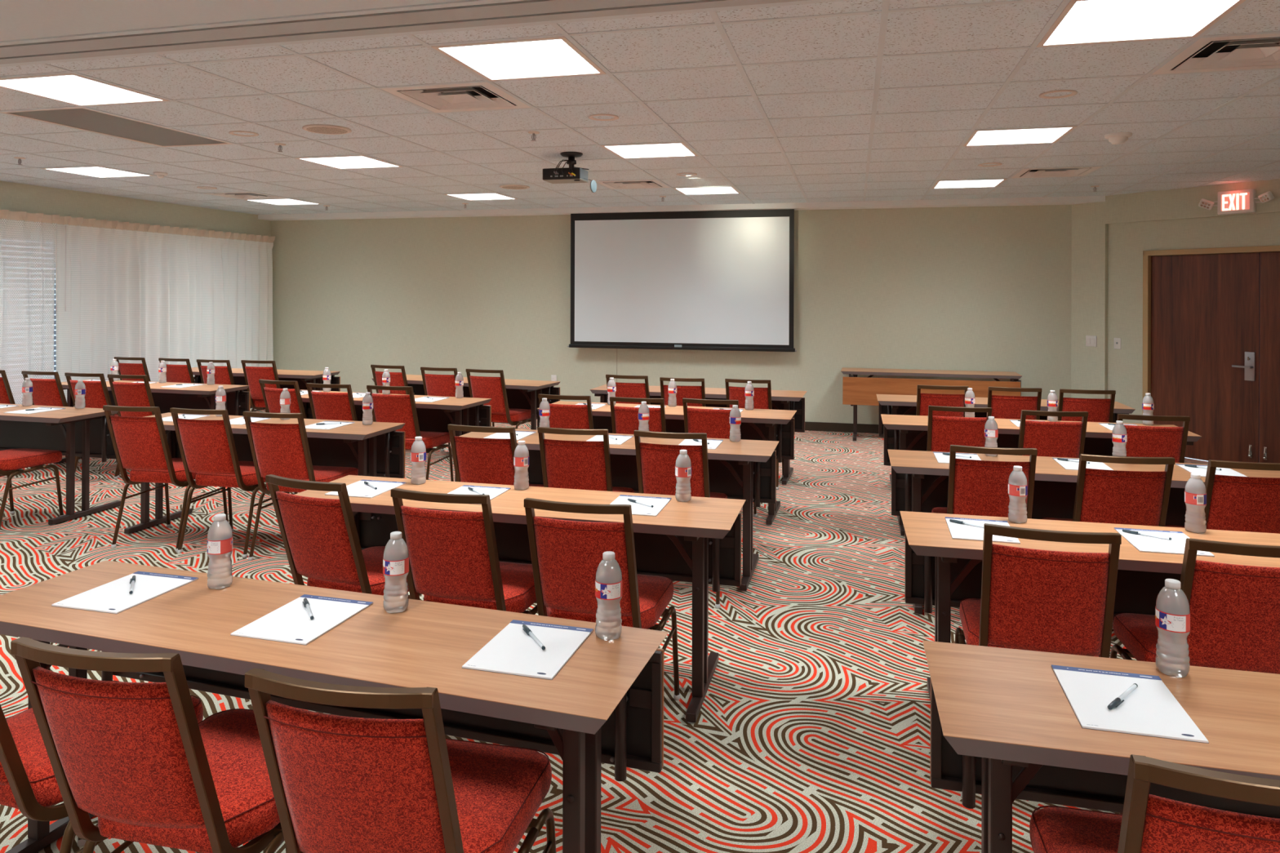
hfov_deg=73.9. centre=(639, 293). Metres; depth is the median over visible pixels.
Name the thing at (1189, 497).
label
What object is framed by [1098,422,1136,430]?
notepad
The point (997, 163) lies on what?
recessed light
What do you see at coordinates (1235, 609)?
banquet chair
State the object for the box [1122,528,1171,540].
pen
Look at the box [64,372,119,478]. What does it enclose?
banquet chair
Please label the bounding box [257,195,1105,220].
trim
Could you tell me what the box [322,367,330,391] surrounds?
water bottle
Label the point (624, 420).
banquet chair
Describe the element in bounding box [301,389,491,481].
table
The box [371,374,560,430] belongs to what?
table
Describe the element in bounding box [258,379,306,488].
banquet chair
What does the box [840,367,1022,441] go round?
table
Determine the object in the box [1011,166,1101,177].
ceiling vent
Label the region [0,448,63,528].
banquet chair
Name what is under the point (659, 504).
notepad
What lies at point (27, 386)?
water bottle
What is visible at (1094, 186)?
sprinkler
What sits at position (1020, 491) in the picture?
print
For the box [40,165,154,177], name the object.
ceiling light panel
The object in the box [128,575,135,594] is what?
pen
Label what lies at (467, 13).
ceiling beam
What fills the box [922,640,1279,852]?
table
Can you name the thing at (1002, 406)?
banquet chair
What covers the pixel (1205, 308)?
door
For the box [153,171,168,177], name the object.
sensor
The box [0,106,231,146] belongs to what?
ceiling vent
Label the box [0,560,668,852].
table
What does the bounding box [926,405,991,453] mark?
banquet chair
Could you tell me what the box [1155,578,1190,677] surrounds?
water bottle
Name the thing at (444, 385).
banquet chair
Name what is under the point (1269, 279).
door
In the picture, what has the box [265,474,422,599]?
banquet chair
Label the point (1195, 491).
water bottle
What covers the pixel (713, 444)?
notepad
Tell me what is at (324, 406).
banquet chair
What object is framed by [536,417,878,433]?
baseboard
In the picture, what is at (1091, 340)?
light switch
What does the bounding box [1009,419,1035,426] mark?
notepad
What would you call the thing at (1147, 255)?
trim
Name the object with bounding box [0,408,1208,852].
floor
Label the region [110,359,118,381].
water bottle
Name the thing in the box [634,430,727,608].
banquet chair
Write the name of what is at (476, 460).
banquet chair
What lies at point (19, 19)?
ceiling
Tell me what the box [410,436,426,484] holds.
water bottle
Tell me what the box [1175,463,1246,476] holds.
notepad
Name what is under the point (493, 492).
notepad
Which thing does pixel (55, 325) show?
window
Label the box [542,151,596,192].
projector
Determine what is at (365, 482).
pen
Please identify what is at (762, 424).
table
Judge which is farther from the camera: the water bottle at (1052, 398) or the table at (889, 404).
the table at (889, 404)
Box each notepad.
[0,404,19,408]
[4,407,65,413]
[51,571,198,613]
[160,383,204,387]
[162,413,209,422]
[229,417,271,425]
[231,594,373,644]
[299,390,321,395]
[305,421,355,430]
[324,480,406,497]
[352,392,378,398]
[414,396,448,402]
[447,484,510,504]
[462,619,593,679]
[483,431,536,439]
[575,403,606,409]
[586,435,633,444]
[609,494,671,516]
[634,404,666,407]
[679,439,723,449]
[713,408,743,412]
[933,452,981,463]
[945,516,1020,543]
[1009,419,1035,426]
[1051,665,1208,743]
[1052,457,1113,470]
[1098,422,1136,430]
[1114,527,1214,556]
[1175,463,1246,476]
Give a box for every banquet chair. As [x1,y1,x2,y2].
[0,369,66,469]
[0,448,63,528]
[0,680,203,852]
[10,636,284,852]
[21,370,116,471]
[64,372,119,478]
[102,404,228,552]
[107,373,167,479]
[114,356,151,381]
[158,357,195,437]
[169,407,289,558]
[196,359,266,412]
[240,360,280,411]
[243,411,358,560]
[244,668,555,852]
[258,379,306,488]
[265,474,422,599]
[306,382,357,421]
[366,385,453,481]
[370,364,444,451]
[391,488,537,614]
[420,366,457,452]
[448,424,543,487]
[466,368,530,429]
[524,497,680,700]
[537,394,593,429]
[537,426,634,493]
[605,374,650,404]
[609,396,666,434]
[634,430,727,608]
[659,377,705,406]
[682,398,757,516]
[724,378,783,489]
[915,384,968,417]
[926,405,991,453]
[931,444,1037,519]
[955,523,1122,814]
[986,386,1041,420]
[1017,409,1088,457]
[1029,754,1279,852]
[1040,453,1174,526]
[1057,388,1115,422]
[1110,537,1279,674]
[1116,413,1190,462]
[1164,459,1279,533]
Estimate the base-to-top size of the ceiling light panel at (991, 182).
0.106 m
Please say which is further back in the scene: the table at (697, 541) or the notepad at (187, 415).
the notepad at (187, 415)
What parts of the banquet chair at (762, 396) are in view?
backrest, frame, leg, leg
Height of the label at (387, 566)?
0.025 m
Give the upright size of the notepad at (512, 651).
0.005 m
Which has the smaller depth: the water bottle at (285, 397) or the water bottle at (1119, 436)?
the water bottle at (1119, 436)
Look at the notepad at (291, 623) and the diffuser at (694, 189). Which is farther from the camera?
the diffuser at (694, 189)
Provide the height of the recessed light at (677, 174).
0.039 m
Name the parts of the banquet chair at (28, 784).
backrest, frame, leg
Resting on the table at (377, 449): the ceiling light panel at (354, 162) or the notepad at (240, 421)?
the notepad at (240, 421)
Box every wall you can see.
[0,180,271,236]
[271,204,1071,424]
[1071,178,1279,423]
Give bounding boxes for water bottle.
[22,377,33,406]
[75,379,85,408]
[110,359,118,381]
[158,360,166,382]
[206,361,214,385]
[206,513,232,589]
[215,386,226,416]
[280,388,290,419]
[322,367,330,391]
[362,391,373,425]
[382,369,390,394]
[382,531,408,613]
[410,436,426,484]
[454,372,463,398]
[513,440,528,489]
[538,398,550,427]
[595,551,622,640]
[607,377,616,404]
[638,401,649,437]
[667,378,676,406]
[675,449,691,502]
[728,404,741,441]
[744,381,754,409]
[964,387,975,417]
[984,416,998,457]
[1008,466,1027,523]
[1047,390,1057,422]
[1111,420,1127,456]
[1142,392,1154,425]
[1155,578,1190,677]
[1184,473,1206,533]
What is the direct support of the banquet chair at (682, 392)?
on the floor
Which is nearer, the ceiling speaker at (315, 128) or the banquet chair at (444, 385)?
the ceiling speaker at (315, 128)
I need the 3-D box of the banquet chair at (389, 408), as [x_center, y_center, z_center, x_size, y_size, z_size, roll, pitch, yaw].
[-1.766,1.127,6.524,0.472,0.893,0.671,0,0,14]
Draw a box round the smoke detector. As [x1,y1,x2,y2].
[1104,132,1132,144]
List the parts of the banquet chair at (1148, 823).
seat, frame, backrest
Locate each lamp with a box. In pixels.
[1198,198,1217,209]
[1254,191,1274,203]
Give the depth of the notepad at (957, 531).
3.02 m
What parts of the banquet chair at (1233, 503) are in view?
seat, frame, backrest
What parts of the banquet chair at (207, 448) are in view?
leg, backrest, frame, seat, leg, leg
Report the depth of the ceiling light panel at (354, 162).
6.73 m
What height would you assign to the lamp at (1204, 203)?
0.110 m
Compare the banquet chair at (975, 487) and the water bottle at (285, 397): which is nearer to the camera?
the banquet chair at (975, 487)
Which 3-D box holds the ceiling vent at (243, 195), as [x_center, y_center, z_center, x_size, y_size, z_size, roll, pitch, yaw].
[-4.202,-1.100,9.081,0.586,0.124,0.586,0,0,14]
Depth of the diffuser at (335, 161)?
6.73 m
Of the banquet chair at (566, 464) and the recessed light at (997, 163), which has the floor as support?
the banquet chair at (566, 464)
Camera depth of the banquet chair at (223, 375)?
8.59 m
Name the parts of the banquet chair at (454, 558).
backrest, seat, seat rail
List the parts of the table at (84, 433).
panel frame, leg, leg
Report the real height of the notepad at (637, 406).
0.005 m
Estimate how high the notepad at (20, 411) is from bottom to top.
0.005 m
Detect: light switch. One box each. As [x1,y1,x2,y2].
[1085,335,1096,346]
[1113,337,1120,349]
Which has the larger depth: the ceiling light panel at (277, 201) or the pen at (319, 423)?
the ceiling light panel at (277, 201)
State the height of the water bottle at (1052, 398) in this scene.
0.205 m
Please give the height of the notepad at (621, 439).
0.005 m
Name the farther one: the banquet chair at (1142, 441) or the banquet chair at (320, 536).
the banquet chair at (1142, 441)
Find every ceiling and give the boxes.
[0,0,465,40]
[0,0,1279,214]
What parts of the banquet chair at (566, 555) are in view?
backrest, frame, seat, seat rail, leg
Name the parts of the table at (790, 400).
leg, leg, leg, panel frame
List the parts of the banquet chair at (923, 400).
backrest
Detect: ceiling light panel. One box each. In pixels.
[0,73,169,106]
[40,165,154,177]
[246,198,319,204]
[294,155,401,168]
[431,36,605,80]
[444,192,517,199]
[600,142,697,159]
[672,186,740,195]
[932,178,1006,188]
[963,125,1077,146]
[1036,0,1245,47]
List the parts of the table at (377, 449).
leg, leg, panel frame, leg, leg, modesty panel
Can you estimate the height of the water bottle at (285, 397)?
0.205 m
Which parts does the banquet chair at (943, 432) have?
backrest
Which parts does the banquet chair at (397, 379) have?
backrest, frame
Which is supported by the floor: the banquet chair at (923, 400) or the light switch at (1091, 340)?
the banquet chair at (923, 400)
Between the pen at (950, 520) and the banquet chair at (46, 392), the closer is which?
the pen at (950, 520)
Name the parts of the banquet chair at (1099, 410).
backrest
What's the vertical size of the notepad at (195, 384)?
0.005 m
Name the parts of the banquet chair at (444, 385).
frame, backrest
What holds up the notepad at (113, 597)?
on the table at (605, 704)
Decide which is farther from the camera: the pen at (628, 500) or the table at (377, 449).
the table at (377, 449)
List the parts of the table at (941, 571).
modesty panel, leg, leg, panel frame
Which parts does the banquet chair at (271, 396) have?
backrest, frame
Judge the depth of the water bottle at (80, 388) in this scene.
6.09 m
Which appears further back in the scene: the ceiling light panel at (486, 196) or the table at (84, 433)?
the ceiling light panel at (486, 196)
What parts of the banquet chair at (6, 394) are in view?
backrest, frame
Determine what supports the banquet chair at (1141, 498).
on the floor
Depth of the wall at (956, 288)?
10.08 m
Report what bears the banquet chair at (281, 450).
on the floor
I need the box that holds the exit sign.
[1198,188,1274,214]
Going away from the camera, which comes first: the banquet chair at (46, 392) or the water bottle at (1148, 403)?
the water bottle at (1148, 403)
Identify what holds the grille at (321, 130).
attached to the ceiling speaker at (315, 128)
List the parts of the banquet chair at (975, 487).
seat, backrest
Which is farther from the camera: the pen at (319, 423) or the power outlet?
the power outlet
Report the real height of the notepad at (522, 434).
0.005 m
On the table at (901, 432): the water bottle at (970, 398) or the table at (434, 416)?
the water bottle at (970, 398)
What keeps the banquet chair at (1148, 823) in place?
on the floor
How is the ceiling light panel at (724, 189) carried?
attached to the ceiling at (1009, 24)
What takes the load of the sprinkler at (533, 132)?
attached to the ceiling at (1009, 24)
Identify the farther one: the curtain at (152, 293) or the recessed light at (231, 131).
the curtain at (152, 293)
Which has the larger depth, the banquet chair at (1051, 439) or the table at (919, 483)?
the banquet chair at (1051, 439)
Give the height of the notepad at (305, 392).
0.005 m
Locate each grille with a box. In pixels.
[306,126,347,133]
[502,186,527,189]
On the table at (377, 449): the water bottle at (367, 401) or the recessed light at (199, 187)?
the water bottle at (367, 401)
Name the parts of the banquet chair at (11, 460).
frame, leg, leg, seat, seat rail, leg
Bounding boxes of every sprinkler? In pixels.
[13,156,25,164]
[274,142,285,151]
[528,130,539,141]
[1090,185,1099,191]
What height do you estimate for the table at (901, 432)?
0.737 m
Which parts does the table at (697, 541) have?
panel frame, leg, leg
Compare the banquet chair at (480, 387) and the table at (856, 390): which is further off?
the table at (856, 390)
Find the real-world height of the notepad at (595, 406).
0.005 m
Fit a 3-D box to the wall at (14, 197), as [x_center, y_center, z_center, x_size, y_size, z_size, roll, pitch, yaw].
[-6.760,0.103,5.000,0.150,2.908,13.600,0,0,14]
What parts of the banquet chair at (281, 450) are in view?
leg, backrest, frame, seat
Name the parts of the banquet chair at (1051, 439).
backrest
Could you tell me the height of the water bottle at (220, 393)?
0.205 m
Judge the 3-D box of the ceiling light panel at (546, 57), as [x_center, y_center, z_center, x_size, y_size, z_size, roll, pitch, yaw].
[-0.514,-1.077,3.753,0.586,0.106,0.586,0,0,14]
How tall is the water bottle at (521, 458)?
0.205 m
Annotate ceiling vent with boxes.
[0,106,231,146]
[206,191,286,199]
[381,82,530,112]
[595,179,669,189]
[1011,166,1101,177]
[1152,33,1279,74]
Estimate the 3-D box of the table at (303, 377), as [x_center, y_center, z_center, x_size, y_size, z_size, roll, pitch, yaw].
[-4.112,1.198,9.106,1.829,0.737,0.602,0,0,14]
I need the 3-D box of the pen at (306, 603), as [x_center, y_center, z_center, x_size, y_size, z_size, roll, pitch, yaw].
[-0.874,0.831,2.237,0.014,0.010,0.150,0,0,-28]
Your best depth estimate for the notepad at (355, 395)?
6.90 m
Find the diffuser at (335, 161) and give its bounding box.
[304,155,395,167]
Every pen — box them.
[25,408,51,410]
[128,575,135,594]
[302,598,313,619]
[315,422,341,424]
[364,480,377,489]
[467,486,484,494]
[522,624,545,649]
[627,498,653,507]
[942,453,971,457]
[949,519,983,528]
[1057,457,1089,463]
[1107,683,1137,710]
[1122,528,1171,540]
[1184,464,1221,470]
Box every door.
[1151,252,1260,462]
[1259,251,1279,462]
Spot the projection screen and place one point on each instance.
(696, 280)
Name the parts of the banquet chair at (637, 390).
backrest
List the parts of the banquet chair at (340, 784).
backrest, seat, seat rail, leg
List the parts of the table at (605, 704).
leg, leg, panel frame, leg, leg, modesty panel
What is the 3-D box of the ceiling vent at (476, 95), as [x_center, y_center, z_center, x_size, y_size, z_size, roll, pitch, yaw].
[-0.956,-1.089,4.493,0.586,0.124,0.586,0,0,14]
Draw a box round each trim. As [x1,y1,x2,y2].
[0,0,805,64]
[0,0,850,66]
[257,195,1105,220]
[1142,244,1279,415]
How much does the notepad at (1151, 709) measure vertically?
0.005 m
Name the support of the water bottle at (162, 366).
on the table at (200, 397)
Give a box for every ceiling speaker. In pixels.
[302,124,351,134]
[499,184,529,189]
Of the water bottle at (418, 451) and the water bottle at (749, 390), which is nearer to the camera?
the water bottle at (418, 451)
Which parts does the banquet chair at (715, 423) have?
backrest, frame, leg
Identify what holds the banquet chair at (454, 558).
on the floor
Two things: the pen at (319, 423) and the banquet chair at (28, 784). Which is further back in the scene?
the pen at (319, 423)
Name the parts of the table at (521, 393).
leg, leg, panel frame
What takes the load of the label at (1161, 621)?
on the water bottle at (1172, 610)
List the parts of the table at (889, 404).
panel frame, leg, leg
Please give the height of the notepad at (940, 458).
0.005 m
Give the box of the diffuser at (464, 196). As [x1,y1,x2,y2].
[450,193,511,199]
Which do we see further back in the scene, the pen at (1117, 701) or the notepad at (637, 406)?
the notepad at (637, 406)
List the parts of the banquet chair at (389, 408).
backrest, frame, seat, leg, seat rail, leg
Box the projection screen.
[567,208,796,351]
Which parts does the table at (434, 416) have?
panel frame, leg, leg, modesty panel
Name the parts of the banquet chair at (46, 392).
frame, backrest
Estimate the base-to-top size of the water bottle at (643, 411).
0.205 m
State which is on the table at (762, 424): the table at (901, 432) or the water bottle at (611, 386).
the water bottle at (611, 386)
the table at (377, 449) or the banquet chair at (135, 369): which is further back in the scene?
the banquet chair at (135, 369)
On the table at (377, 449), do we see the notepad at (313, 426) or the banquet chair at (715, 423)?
the notepad at (313, 426)
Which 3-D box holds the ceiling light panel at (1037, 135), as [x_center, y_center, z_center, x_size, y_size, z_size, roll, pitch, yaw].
[2.446,-1.067,5.523,0.586,0.106,0.586,0,0,14]
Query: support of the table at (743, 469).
on the floor
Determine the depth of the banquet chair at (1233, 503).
3.53 m
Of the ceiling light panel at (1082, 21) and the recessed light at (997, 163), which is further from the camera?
the recessed light at (997, 163)
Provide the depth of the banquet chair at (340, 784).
1.54 m
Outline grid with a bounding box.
[0,0,1279,214]
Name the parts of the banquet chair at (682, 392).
backrest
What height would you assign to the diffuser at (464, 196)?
0.006 m
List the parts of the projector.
panel, plate, casing, mount plate, mount arm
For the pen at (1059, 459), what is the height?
0.010 m
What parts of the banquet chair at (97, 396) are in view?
leg, backrest, frame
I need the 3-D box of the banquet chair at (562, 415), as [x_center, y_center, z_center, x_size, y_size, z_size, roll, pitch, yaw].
[-0.437,1.132,6.005,0.472,0.893,0.671,0,0,14]
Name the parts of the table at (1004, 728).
modesty panel, leg, leg, panel frame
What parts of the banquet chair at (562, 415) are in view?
backrest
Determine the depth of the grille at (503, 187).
8.21 m
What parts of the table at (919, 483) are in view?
panel frame, leg, leg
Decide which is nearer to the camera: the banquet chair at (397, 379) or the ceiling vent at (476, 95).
the ceiling vent at (476, 95)
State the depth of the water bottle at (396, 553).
2.23 m
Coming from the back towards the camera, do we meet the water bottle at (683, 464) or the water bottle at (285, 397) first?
the water bottle at (285, 397)
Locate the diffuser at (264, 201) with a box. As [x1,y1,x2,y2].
[253,199,312,204]
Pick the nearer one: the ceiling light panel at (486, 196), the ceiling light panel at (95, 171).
the ceiling light panel at (95, 171)
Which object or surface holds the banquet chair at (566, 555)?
on the floor
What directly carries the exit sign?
attached to the wall at (1110, 237)
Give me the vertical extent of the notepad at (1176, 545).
0.005 m
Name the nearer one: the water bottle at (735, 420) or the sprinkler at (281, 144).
the water bottle at (735, 420)
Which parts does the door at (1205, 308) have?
lever handle, lock plate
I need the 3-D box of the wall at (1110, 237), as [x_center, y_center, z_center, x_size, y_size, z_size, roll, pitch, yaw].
[5.534,0.145,7.844,0.200,2.908,3.350,0,0,-31]
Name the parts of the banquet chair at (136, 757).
leg, backrest, seat, leg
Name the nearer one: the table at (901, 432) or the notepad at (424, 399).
the table at (901, 432)
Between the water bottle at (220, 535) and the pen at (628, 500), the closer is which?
the water bottle at (220, 535)
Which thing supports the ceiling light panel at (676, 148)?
attached to the ceiling at (1009, 24)
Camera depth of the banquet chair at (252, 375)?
8.54 m
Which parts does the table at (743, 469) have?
panel frame, leg, leg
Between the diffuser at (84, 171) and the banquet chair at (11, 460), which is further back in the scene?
the diffuser at (84, 171)
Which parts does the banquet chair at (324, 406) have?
backrest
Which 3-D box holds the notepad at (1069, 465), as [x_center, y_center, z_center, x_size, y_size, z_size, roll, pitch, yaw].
[2.188,0.848,4.203,0.217,0.005,0.281,0,0,14]
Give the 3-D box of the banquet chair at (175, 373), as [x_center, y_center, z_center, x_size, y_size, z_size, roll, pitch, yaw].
[-4.706,1.117,9.017,0.472,0.893,0.671,0,0,16]
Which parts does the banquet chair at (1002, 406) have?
backrest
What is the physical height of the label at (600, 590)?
0.025 m
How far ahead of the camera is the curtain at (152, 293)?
9.59 m
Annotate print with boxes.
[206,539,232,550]
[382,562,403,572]
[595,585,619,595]
[1017,488,1024,493]
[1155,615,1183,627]
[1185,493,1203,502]
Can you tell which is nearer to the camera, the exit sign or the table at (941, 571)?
the table at (941, 571)
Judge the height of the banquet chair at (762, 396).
0.893 m
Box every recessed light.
[196,186,217,189]
[228,130,258,136]
[588,113,618,120]
[676,172,697,176]
[977,162,1002,166]
[1039,89,1077,98]
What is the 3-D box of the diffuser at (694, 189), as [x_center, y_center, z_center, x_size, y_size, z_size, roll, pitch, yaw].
[0.676,-1.031,8.483,0.542,0.006,0.542,0,0,14]
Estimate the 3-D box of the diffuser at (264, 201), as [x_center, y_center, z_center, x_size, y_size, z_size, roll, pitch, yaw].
[-4.054,-1.047,9.672,0.542,0.006,0.542,0,0,14]
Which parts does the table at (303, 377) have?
panel frame, leg, leg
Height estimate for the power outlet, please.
0.116 m
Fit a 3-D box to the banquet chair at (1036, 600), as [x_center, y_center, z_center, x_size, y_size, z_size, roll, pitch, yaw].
[1.285,1.138,2.777,0.472,0.893,0.671,0,0,16]
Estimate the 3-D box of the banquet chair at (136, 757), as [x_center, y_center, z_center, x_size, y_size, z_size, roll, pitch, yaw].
[-0.993,1.130,1.932,0.472,0.893,0.671,0,0,12]
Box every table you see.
[0,403,120,525]
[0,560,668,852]
[53,378,249,464]
[124,412,405,534]
[191,367,340,391]
[295,475,746,724]
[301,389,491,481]
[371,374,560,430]
[458,428,778,591]
[536,400,796,525]
[589,384,807,485]
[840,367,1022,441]
[876,394,1135,484]
[880,413,1201,536]
[887,448,1279,614]
[899,511,1279,700]
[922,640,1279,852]
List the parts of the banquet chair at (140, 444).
leg, backrest, frame, seat, leg, leg, leg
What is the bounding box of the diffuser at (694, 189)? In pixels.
[678,186,737,193]
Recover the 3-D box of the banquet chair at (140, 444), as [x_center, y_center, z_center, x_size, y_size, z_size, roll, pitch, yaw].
[-2.993,1.123,5.378,0.472,0.893,0.671,0,0,10]
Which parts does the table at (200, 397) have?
leg, leg, panel frame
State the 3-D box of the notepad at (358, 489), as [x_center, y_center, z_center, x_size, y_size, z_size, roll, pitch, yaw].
[-1.170,0.837,3.640,0.217,0.005,0.281,0,0,14]
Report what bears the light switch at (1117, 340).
attached to the wall at (1110, 237)
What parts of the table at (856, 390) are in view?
leg, leg, panel frame, modesty panel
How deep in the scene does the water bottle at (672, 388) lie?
6.30 m
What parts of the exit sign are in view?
stencil plate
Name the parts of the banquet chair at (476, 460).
frame, backrest, seat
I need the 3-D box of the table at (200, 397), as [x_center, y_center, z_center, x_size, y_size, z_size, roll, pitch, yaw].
[-4.437,1.196,7.751,1.829,0.737,0.602,0,0,16]
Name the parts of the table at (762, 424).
leg, leg, panel frame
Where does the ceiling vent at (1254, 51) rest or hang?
in the ceiling at (1009, 24)
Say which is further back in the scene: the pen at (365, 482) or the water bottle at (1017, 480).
the pen at (365, 482)
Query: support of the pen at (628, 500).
on the notepad at (659, 504)
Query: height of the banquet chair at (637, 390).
0.893 m
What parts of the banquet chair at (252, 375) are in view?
seat, backrest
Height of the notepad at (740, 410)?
0.005 m
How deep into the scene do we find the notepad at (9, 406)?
6.19 m
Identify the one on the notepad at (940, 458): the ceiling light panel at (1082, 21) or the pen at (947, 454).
the pen at (947, 454)
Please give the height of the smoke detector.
0.060 m
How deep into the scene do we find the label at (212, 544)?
2.40 m
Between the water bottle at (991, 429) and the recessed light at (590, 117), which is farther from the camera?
the recessed light at (590, 117)
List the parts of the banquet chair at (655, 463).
backrest, frame, leg, seat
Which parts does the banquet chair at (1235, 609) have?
leg, seat rail, seat, frame, backrest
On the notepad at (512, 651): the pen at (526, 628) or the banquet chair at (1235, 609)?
the pen at (526, 628)
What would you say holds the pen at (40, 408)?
on the notepad at (20, 411)
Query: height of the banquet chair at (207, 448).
0.893 m
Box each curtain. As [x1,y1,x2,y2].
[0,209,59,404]
[54,216,275,410]
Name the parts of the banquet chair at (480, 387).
backrest, seat, leg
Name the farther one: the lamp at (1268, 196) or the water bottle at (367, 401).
the lamp at (1268, 196)
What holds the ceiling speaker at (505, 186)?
attached to the ceiling at (1009, 24)
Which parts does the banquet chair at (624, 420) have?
backrest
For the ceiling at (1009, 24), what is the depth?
4.95 m
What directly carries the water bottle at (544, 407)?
on the table at (743, 469)
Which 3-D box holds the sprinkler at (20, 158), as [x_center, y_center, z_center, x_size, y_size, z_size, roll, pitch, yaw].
[-4.782,-1.017,6.555,0.076,0.054,0.076,0,0,14]
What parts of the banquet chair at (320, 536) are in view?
backrest, frame, seat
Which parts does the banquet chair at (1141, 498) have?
seat, backrest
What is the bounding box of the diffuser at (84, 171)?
[52,166,142,176]
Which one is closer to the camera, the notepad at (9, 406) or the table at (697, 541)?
the table at (697, 541)
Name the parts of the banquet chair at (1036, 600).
leg, seat rail, seat, backrest, frame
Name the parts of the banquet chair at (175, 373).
frame, backrest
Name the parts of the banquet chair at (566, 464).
backrest, seat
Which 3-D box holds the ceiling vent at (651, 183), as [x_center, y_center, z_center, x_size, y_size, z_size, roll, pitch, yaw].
[-0.064,-1.086,8.040,0.586,0.124,0.586,0,0,14]
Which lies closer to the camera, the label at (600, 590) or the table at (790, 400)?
the label at (600, 590)
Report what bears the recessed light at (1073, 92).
in the ceiling at (1009, 24)
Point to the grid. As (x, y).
(885, 10)
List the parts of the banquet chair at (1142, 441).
backrest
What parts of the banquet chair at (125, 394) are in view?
leg, backrest, frame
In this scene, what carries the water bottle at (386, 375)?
on the table at (434, 416)
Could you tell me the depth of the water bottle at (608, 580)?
2.06 m
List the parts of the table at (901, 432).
panel frame, leg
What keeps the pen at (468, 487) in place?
on the notepad at (493, 492)
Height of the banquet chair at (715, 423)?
0.893 m
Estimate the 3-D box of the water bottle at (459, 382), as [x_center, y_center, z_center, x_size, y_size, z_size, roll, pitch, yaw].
[-1.444,0.736,6.795,0.066,0.205,0.067,0,0,20]
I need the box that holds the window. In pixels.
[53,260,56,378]
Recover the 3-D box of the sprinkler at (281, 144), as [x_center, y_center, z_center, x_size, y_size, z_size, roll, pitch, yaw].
[-2.501,-1.009,5.909,0.076,0.054,0.076,0,0,14]
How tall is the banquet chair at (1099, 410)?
0.893 m
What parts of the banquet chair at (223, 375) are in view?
backrest, frame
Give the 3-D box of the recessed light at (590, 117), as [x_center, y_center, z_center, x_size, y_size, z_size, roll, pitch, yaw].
[-0.212,-1.041,4.963,0.180,0.039,0.180,0,0,14]
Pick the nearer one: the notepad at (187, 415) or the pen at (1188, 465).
the pen at (1188, 465)
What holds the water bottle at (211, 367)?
on the table at (200, 397)
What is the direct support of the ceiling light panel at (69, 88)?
attached to the ceiling at (1009, 24)
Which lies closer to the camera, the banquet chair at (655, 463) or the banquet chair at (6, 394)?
the banquet chair at (655, 463)
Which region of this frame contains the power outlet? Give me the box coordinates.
[551,374,556,381]
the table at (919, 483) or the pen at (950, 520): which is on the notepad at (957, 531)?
the pen at (950, 520)
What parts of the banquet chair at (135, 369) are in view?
backrest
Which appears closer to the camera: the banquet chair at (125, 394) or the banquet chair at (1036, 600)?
the banquet chair at (1036, 600)
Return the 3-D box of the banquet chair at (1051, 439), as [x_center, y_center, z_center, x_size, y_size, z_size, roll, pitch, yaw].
[2.495,1.142,5.308,0.472,0.893,0.671,0,0,10]
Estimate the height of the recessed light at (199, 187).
0.039 m

